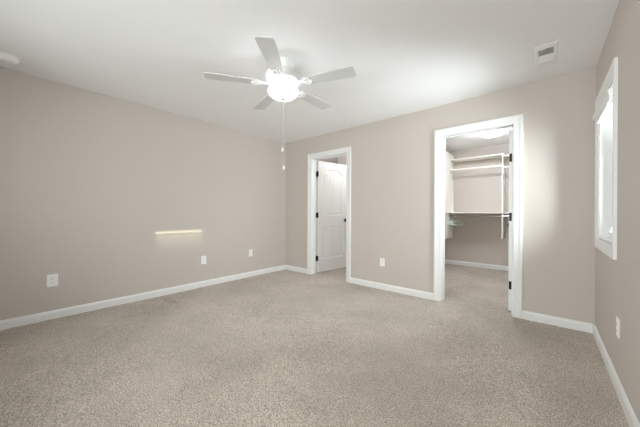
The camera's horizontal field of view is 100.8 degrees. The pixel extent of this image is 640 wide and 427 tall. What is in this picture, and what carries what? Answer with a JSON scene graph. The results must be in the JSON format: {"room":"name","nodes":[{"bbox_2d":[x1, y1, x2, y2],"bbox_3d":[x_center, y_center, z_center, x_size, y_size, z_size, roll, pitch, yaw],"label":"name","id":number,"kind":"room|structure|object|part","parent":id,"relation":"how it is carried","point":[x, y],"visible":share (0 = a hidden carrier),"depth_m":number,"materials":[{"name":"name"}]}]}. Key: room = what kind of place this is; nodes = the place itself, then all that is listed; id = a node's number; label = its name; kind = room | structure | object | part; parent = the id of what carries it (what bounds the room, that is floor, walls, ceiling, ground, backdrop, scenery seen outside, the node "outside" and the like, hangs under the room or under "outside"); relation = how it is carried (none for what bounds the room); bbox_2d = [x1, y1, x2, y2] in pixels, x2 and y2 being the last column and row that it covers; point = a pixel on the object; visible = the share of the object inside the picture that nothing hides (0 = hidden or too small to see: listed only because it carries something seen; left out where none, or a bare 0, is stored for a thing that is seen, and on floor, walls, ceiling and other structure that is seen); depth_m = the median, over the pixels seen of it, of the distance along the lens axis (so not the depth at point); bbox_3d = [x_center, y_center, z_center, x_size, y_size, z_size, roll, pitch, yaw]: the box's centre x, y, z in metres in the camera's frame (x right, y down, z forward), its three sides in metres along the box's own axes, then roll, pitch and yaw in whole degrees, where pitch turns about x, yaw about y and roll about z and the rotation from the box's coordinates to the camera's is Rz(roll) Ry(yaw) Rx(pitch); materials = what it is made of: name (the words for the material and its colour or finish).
{"room":"empty bedroom","nodes":[
{"label":"empty bedroom","id":0,"kind":"room"},
{"bbox_2d":[0,67,285,320],"bbox_3d":[-2.357,-0.114,3.270,0.120,2.490,5.050,0,0,40],"label":"wall","id":1,"kind":"structure","parent":0,"point":[112,197],"depth_m":3.13,"materials":[{"name":"beige paint"}]},
{"bbox_2d":[47,274,57,286],"bbox_3d":[-2.746,0.686,2.719,0.009,0.125,0.084,0,0,40],"label":"wall outlet","id":2,"kind":"object","parent":1,"relation":"attached to","point":[52,279],"visible":1,"depth_m":2.72,"materials":[{"name":"white plastic"}]},
{"bbox_2d":[0,265,284,330],"bbox_3d":[-2.261,1.042,3.286,0.014,0.091,4.900,0,0,40],"label":"baseboard","id":3,"kind":"structure","parent":1,"relation":"attached to","point":[39,317],"depth_m":3.13,"materials":[{"name":"white paint"}]},
{"bbox_2d":[201,256,205,263],"bbox_3d":[-1.720,0.690,3.922,0.009,0.120,0.078,0,0,40],"label":"wall outlet","id":4,"kind":"object","parent":1,"relation":"attached to","point":[203,258],"visible":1,"depth_m":3.92,"materials":[{"name":"white plastic"}]},
{"bbox_2d":[0,0,619,166],"bbox_3d":[-0.252,-1.427,3.362,5.753,0.150,8.020,0,0,40],"label":"ceiling","id":5,"kind":"structure","parent":0,"point":[405,56],"depth_m":2.17,"materials":[{"name":"paint"}]},
{"bbox_2d":[0,52,19,64],"bbox_3d":[-2.708,-1.333,2.295,0.144,0.050,0.144,0,0,40],"label":"smoke detector","id":6,"kind":"object","parent":5,"relation":"attached to","point":[4,57],"visible":1,"depth_m":2.27,"materials":[{"name":"white plastic"}]},
{"bbox_2d":[204,36,355,169],"bbox_3d":[-0.306,-0.870,2.416,1.280,0.960,1.225,0,0,40],"label":"ceiling fan","id":7,"kind":"object","parent":5,"relation":"hanging from","point":[283,80],"visible":1,"depth_m":2.27,"materials":[{"name":"white wood"}]},
{"bbox_3d":[-0.744,-1.154,2.271,0.455,0.006,0.132,0,7,-15],"label":"blade","id":8,"kind":"part","parent":7,"relation":"part of","materials":[{"name":"white wood"}]},
{"bbox_3d":[-0.562,-1.154,2.740,0.132,0.006,0.455,-8,4,-33],"label":"blade","id":9,"kind":"part","parent":7,"relation":"part of","materials":[{"name":"white wood"}]},
{"bbox_3d":[-0.354,-1.152,1.953,0.132,0.006,0.455,7,1,3],"label":"blade","id":10,"kind":"part","parent":7,"relation":"part of","materials":[{"name":"white wood"}]},
{"bbox_3d":[-0.337,-0.798,2.385,0.005,0.432,0.004,0,0,40],"label":"pull chain","id":11,"kind":"part","parent":7,"relation":"part of","materials":[{"name":"silver metal"}]},
{"bbox_3d":[-0.331,-1.075,2.380,0.274,0.098,0.274,0,0,40],"label":"light globe","id":12,"kind":"part","parent":7,"relation":"part of"},
{"bbox_3d":[-0.060,-1.153,2.711,0.132,0.006,0.455,-8,-5,39],"label":"blade","id":13,"kind":"part","parent":7,"relation":"part of","materials":[{"name":"white wood"}]},
{"bbox_3d":[0.068,-1.151,2.225,0.455,0.006,0.132,0,-6,21],"label":"blade","id":14,"kind":"part","parent":7,"relation":"part of","materials":[{"name":"white wood"}]},
{"bbox_2d":[479,129,505,136],"bbox_3d":[2.739,-1.287,4.215,0.370,0.114,0.370,0,0,40],"label":"ceiling light","id":15,"kind":"object","parent":5,"relation":"attached to","point":[497,132],"visible":0.73,"depth_m":4.14,"materials":[{"name":"white glass"}]},
{"bbox_2d":[534,40,558,66],"bbox_3d":[1.908,-1.335,2.237,0.150,0.014,0.365,0,0,40],"label":"ceiling vent","id":16,"kind":"object","parent":5,"relation":"in","point":[547,53],"visible":1,"depth_m":2.22,"materials":[{"name":"white plastic"}]},
{"bbox_2d":[0,264,629,426],"bbox_3d":[-0.261,1.105,3.369,5.553,0.037,7.720,0,0,40],"label":"floor","id":17,"kind":"structure","parent":0,"point":[282,348],"depth_m":1.93,"materials":[{"name":"carpet"}]},
{"bbox_2d":[338,155,345,164],"bbox_3d":[1.059,-0.109,5.713,1.590,2.490,0.100,0,0,40],"label":"wall","id":18,"kind":"structure","parent":0,"point":[341,159],"depth_m":6.11,"materials":[{"name":"beige paint"}]},
{"bbox_2d":[285,67,596,324],"bbox_3d":[0.925,-0.104,3.881,4.323,2.490,0.138,0,0,40],"label":"wall","id":19,"kind":"structure","parent":0,"point":[392,159],"depth_m":3.06,"materials":[{"name":"beige paint"}]},
{"bbox_2d":[285,265,306,273],"bbox_3d":[-0.447,1.044,4.950,0.588,0.091,0.014,0,0,40],"label":"baseboard","id":20,"kind":"structure","parent":19,"relation":"attached to","point":[287,267],"depth_m":4.93,"materials":[{"name":"white paint"}]},
{"bbox_2d":[307,146,350,282],"bbox_3d":[0.180,0.015,4.516,0.921,2.143,0.175,0,0,40],"label":"door frame","id":21,"kind":"structure","parent":19,"relation":"attached to","point":[312,158],"depth_m":4.71,"materials":[{"name":"white paint"}]},
{"bbox_2d":[316,161,345,271],"bbox_3d":[0.230,0.055,5.015,0.786,2.013,0.169,0,0,-40],"label":"door","id":22,"kind":"structure","parent":19,"relation":"in","point":[331,186],"depth_m":4.98,"materials":[{"name":"white paint"}]},
{"bbox_2d":[380,258,384,266],"bbox_3d":[0.895,0.701,3.810,0.074,0.118,0.009,0,0,40],"label":"wall outlet","id":23,"kind":"object","parent":19,"relation":"attached to","point":[382,260],"visible":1,"depth_m":3.80,"materials":[{"name":"white plastic"}]},
{"bbox_2d":[350,277,433,299],"bbox_3d":[0.957,1.052,3.753,1.261,0.091,0.014,0,0,40],"label":"baseboard","id":24,"kind":"structure","parent":19,"relation":"attached to","point":[417,293],"depth_m":3.68,"materials":[{"name":"white paint"}]},
{"bbox_2d":[434,114,522,318],"bbox_3d":[1.828,0.027,3.111,0.889,2.138,0.175,0,0,40],"label":"door frame","id":25,"kind":"structure","parent":19,"relation":"attached to","point":[515,122],"depth_m":2.95,"materials":[{"name":"white paint"}]},
{"bbox_2d":[507,130,511,310],"bbox_3d":[2.335,0.075,3.200,0.169,2.020,0.736,0,0,40],"label":"door","id":26,"kind":"structure","parent":19,"relation":"in","point":[509,224],"depth_m":2.96,"materials":[{"name":"white paint"}]},
{"bbox_2d":[522,310,592,332],"bbox_3d":[2.310,1.059,2.600,0.516,0.091,0.014,0,0,40],"label":"baseboard","id":27,"kind":"structure","parent":19,"relation":"attached to","point":[541,318],"depth_m":2.58,"materials":[{"name":"white paint"}]},
{"bbox_2d":[445,143,508,265],"bbox_3d":[3.243,-0.101,5.454,2.070,2.490,0.100,0,0,40],"label":"wall","id":28,"kind":"structure","parent":0,"point":[478,239],"depth_m":5.39,"materials":[{"name":"beige paint"}]},
{"bbox_2d":[445,151,508,238],"bbox_3d":[3.133,-0.364,4.957,1.394,1.740,0.800,0,0,40],"label":"closet shelving","id":29,"kind":"object","parent":28,"relation":"attached to","point":[449,159],"visible":0.73,"depth_m":5.29,"materials":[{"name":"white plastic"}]},
{"bbox_3d":[2.610,-0.367,5.403,0.019,1.740,0.800,0,0,40],"label":"upright panel","id":30,"kind":"part","parent":29,"relation":"part of","materials":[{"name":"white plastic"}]},
{"bbox_3d":[3.078,-0.013,5.253,0.890,0.018,0.420,0,0,40],"label":"shelf","id":31,"kind":"part","parent":29,"relation":"part of","materials":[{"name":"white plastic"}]},
{"bbox_3d":[3.117,-1.101,5.293,0.890,0.020,0.310,0,0,40],"label":"shelf","id":32,"kind":"part","parent":29,"relation":"part of","materials":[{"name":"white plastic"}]},
{"bbox_3d":[3.032,0.050,5.200,0.890,0.032,0.032,0,0,40],"label":"hanging rod","id":33,"kind":"part","parent":29,"relation":"part of","materials":[{"name":"silver metal"}]},
{"bbox_3d":[3.036,-0.890,5.198,0.890,0.032,0.032,0,0,40],"label":"hanging rod","id":34,"kind":"part","parent":29,"relation":"part of","materials":[{"name":"white plastic"}]},
{"bbox_3d":[3.461,-0.321,4.999,0.020,1.585,0.310,0,0,40],"label":"upright panel","id":35,"kind":"part","parent":29,"relation":"part of","materials":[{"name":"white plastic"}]},
{"bbox_2d":[445,259,508,270],"bbox_3d":[3.202,1.055,5.414,1.870,0.091,0.014,0,0,40],"label":"baseboard","id":36,"kind":"structure","parent":28,"relation":"attached to","point":[462,263],"depth_m":5.40,"materials":[{"name":"white paint"}]},
{"bbox_2d":[595,0,639,423],"bbox_3d":[1.866,-0.095,1.537,0.150,2.490,7.890,0,0,40],"label":"wall","id":37,"kind":"structure","parent":0,"point":[617,282],"depth_m":1.52,"materials":[{"name":"beige paint"}]},
{"bbox_2d":[594,57,617,259],"bbox_3d":[2.229,-0.352,1.976,0.168,1.301,0.846,0,0,40],"label":"window","id":38,"kind":"structure","parent":37,"relation":"in","point":[606,140],"depth_m":2.23,"materials":[{"name":"white glass"}]},
{"bbox_2d":[592,88,612,123],"bbox_3d":[2.235,-0.825,2.087,0.048,0.129,0.831,0,0,40],"label":"window blind","id":39,"kind":"object","parent":38,"relation":"attached to","point":[606,105],"visible":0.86,"depth_m":1.98,"materials":[{"name":"white plastic"}]},
{"bbox_3d":[2.199,-0.770,2.044,0.042,0.015,0.566,0,0,40],"label":"rail","id":40,"kind":"part","parent":39,"relation":"part of","materials":[{"name":"white plastic"}]},
{"bbox_2d":[593,324,639,426],"bbox_3d":[0.927,1.060,0.569,0.014,0.091,4.900,0,0,40],"label":"baseboard","id":41,"kind":"structure","parent":37,"relation":"attached to","point":[632,420],"depth_m":1.62,"materials":[{"name":"white paint"}]},
{"bbox_2d":[616,317,619,338],"bbox_3d":[1.851,0.710,1.648,0.009,0.118,0.074,0,0,40],"label":"wall outlet","id":42,"kind":"object","parent":37,"relation":"attached to","point":[617,318],"visible":1,"depth_m":1.63,"materials":[{"name":"white plastic"}]}
]}

